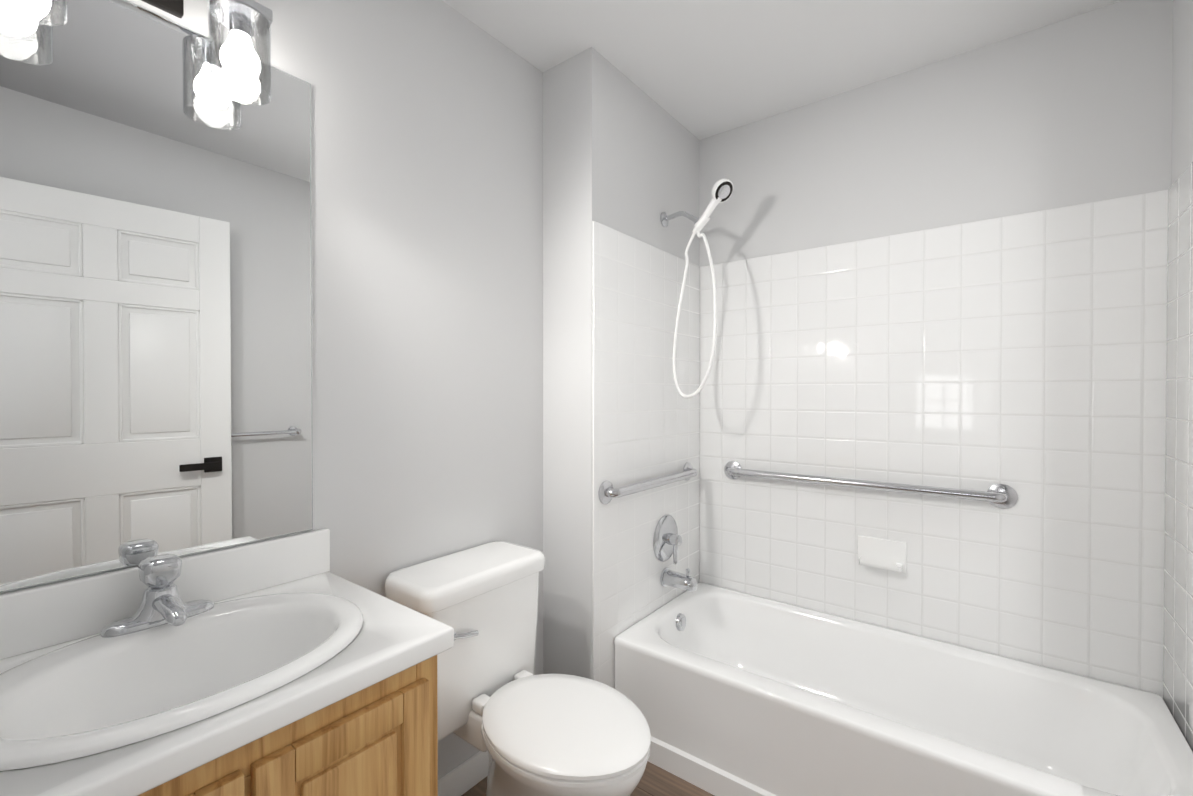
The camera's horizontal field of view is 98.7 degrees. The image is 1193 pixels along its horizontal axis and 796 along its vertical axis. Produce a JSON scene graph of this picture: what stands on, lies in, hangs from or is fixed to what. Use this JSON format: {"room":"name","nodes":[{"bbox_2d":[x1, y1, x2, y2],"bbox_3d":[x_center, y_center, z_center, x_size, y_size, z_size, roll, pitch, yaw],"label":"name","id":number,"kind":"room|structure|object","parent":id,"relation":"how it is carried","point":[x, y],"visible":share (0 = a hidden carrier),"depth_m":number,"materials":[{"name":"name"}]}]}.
{"room":"bathroom","nodes":[
{"label":"bathroom","id":0,"kind":"room"},
{"bbox_2d":[0,0,542,779],"bbox_3d":[-0.679,0.050,1.315,0.100,2.440,3.252,0,1,38],"label":"wall","id":1,"kind":"structure","parent":0,"point":[426,280],"depth_m":1.46,"materials":[{"name":"grey paint"}]},
{"bbox_2d":[0,0,272,105],"bbox_3d":[-0.821,-0.744,0.924,0.142,0.255,0.406,0,1,38],"label":"sconce","id":2,"kind":"object","parent":1,"relation":"attached to","point":[236,56],"visible":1,"depth_m":1.01,"materials":[{"name":"silver metal"}]},
{"bbox_2d":[0,0,312,591],"bbox_3d":[-0.865,-0.213,0.982,0.005,1.060,0.607,0,1,38],"label":"mirror","id":3,"kind":"object","parent":1,"relation":"attached to","point":[155,308],"visible":0.89,"depth_m":0.98,"materials":[{"name":"white mirror"}]},
{"bbox_2d":[0,528,329,659],"bbox_3d":[-0.850,0.372,0.995,0.021,0.104,0.643,0,1,38],"label":"backsplash","id":4,"kind":"structure","parent":1,"relation":"attached to","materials":[{"name":"white ceramic"}]},
{"bbox_2d":[438,751,488,795],"bbox_3d":[-0.418,1.173,1.568,0.015,0.090,0.755,0,1,38],"label":"baseboard","id":5,"kind":"structure","parent":1,"relation":"attached to","point":[465,776],"depth_m":1.56,"materials":[{"name":"white"}]},
{"bbox_2d":[461,761,713,795],"bbox_3d":[0.030,1.275,0.779,1.890,0.100,3.252,0,1,38],"label":"floor","id":6,"kind":"structure","parent":0,"point":[655,780],"depth_m":1.61,"materials":[{"name":"brown wood"}]},
{"bbox_2d":[0,528,453,795],"bbox_3d":[-0.658,0.757,0.851,0.506,0.932,0.643,0,1,38],"label":"bathroom vanity","id":7,"kind":"object","parent":6,"relation":"on","point":[291,665],"visible":1,"depth_m":0.85,"materials":[{"name":"brown wood"}]},
{"bbox_2d":[100,554,213,637],"bbox_3d":[-0.764,0.349,0.912,0.143,0.116,0.160,0,1,38],"label":"faucet","id":8,"kind":"object","parent":7,"relation":"on","point":[161,612],"depth_m":0.91,"materials":[{"name":"silver metal"}]},
{"bbox_2d":[0,592,363,770],"bbox_3d":[-0.659,0.492,0.833,0.414,0.170,0.528,0,1,38],"label":"sink basin","id":9,"kind":"object","parent":7,"relation":"in","point":[95,703],"depth_m":0.83,"materials":[{"name":"white ceramic"}]},
{"bbox_2d":[385,541,650,795],"bbox_3d":[-0.178,0.844,1.325,0.669,0.749,0.432,0,1,38],"label":"toilet","id":10,"kind":"object","parent":6,"relation":"on","point":[515,717],"visible":0.94,"depth_m":1.31,"materials":[{"name":"white ceramic"}]},
{"bbox_2d":[614,582,1192,795],"bbox_3d":[0.835,1.032,1.636,1.445,0.369,0.688,0,1,38],"label":"bathtub","id":11,"kind":"object","parent":6,"relation":"on","point":[727,692],"visible":0.94,"depth_m":1.58,"materials":[{"name":"white ceramic"}]},
{"bbox_2d":[543,47,698,678],"bbox_3d":[0.138,0.043,2.108,0.225,2.440,0.797,0,1,38],"label":"wall","id":12,"kind":"structure","parent":0,"point":[621,152],"depth_m":1.81,"materials":[{"name":"grey paint"}]},
{"bbox_2d":[592,221,699,688],"bbox_3d":[0.229,0.333,2.037,0.008,1.860,0.787,0,1,38],"label":"tiled wall","id":13,"kind":"structure","parent":12,"relation":"attached to","point":[645,420],"depth_m":1.93,"materials":[{"name":"white tile"}]},
{"bbox_2d":[598,462,697,503],"bbox_3d":[0.237,0.324,1.992,0.058,0.080,0.680,0,1,38],"label":"grab rail","id":14,"kind":"object","parent":13,"relation":"attached to","point":[607,492],"visible":1,"depth_m":1.85,"materials":[{"name":"silver metal"}]},
{"bbox_2d":[653,515,681,563],"bbox_3d":[0.311,0.573,2.077,0.075,0.188,0.188,0,1,38],"label":"shower valve","id":15,"kind":"object","parent":13,"relation":"attached to","point":[667,540],"visible":1,"depth_m":2.06,"materials":[{"name":"silver metal"}]},
{"bbox_2d":[660,567,696,591],"bbox_3d":[0.336,0.724,2.059,0.138,0.094,0.076,0,1,38],"label":"tub spout","id":16,"kind":"object","parent":13,"relation":"attached to","point":[679,580],"visible":1,"depth_m":2.04,"materials":[{"name":"silver metal"}]},
{"bbox_2d":[660,178,733,397],"bbox_3d":[0.384,-0.410,1.998,0.295,0.820,0.091,0,1,38],"label":"shower","id":17,"kind":"object","parent":12,"relation":"attached to","point":[722,190],"visible":1,"depth_m":1.96,"materials":[{"name":"white plastic"}]},
{"bbox_2d":[442,0,1121,139],"bbox_3d":[0.030,-1.190,0.756,1.890,0.050,3.252,0,1,38],"label":"ceiling","id":18,"kind":"structure","parent":0,"point":[700,69],"depth_m":1.67,"materials":[{"name":"paint"}]},
{"bbox_2d":[699,0,1172,266],"bbox_3d":[0.992,0.043,2.016,1.890,2.440,0.100,0,1,38],"label":"wall","id":19,"kind":"structure","parent":0,"point":[1075,110],"depth_m":1.74,"materials":[{"name":"grey paint"}]},
{"bbox_2d":[699,190,1167,697],"bbox_3d":[1.048,0.184,1.906,1.465,1.560,0.008,0,1,38],"label":"tiled wall","id":20,"kind":"structure","parent":19,"relation":"attached to","point":[1023,355],"depth_m":1.75,"materials":[{"name":"white tile"}]},
{"bbox_2d":[724,461,1017,507],"bbox_3d":[0.948,0.319,1.942,1.003,0.080,0.058,0,1,38],"label":"grab rail","id":21,"kind":"object","parent":20,"relation":"attached to","point":[1001,495],"visible":1,"depth_m":1.83,"materials":[{"name":"silver metal"}]},
{"bbox_2d":[857,535,906,572],"bbox_3d":[1.034,0.575,1.870,0.160,0.112,0.070,0,1,38],"label":"soap dish","id":22,"kind":"object","parent":20,"relation":"attached to","point":[886,554],"visible":1,"depth_m":1.87,"materials":[{"name":"white ceramic"}]},
{"bbox_2d":[1171,0,1192,185],"bbox_3d":[0.739,0.060,0.221,0.100,2.440,3.252,0,1,38],"label":"wall","id":23,"kind":"structure","parent":0,"point":[1182,119],"depth_m":1.38,"materials":[{"name":"grey paint"}]},
{"bbox_2d":[1163,162,1192,750],"bbox_3d":[1.409,0.341,1.182,0.008,1.860,0.700,0,1,38],"label":"tiled wall","id":24,"kind":"structure","parent":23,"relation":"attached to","point":[1178,637],"depth_m":1.35,"materials":[{"name":"white tile"}]}
]}

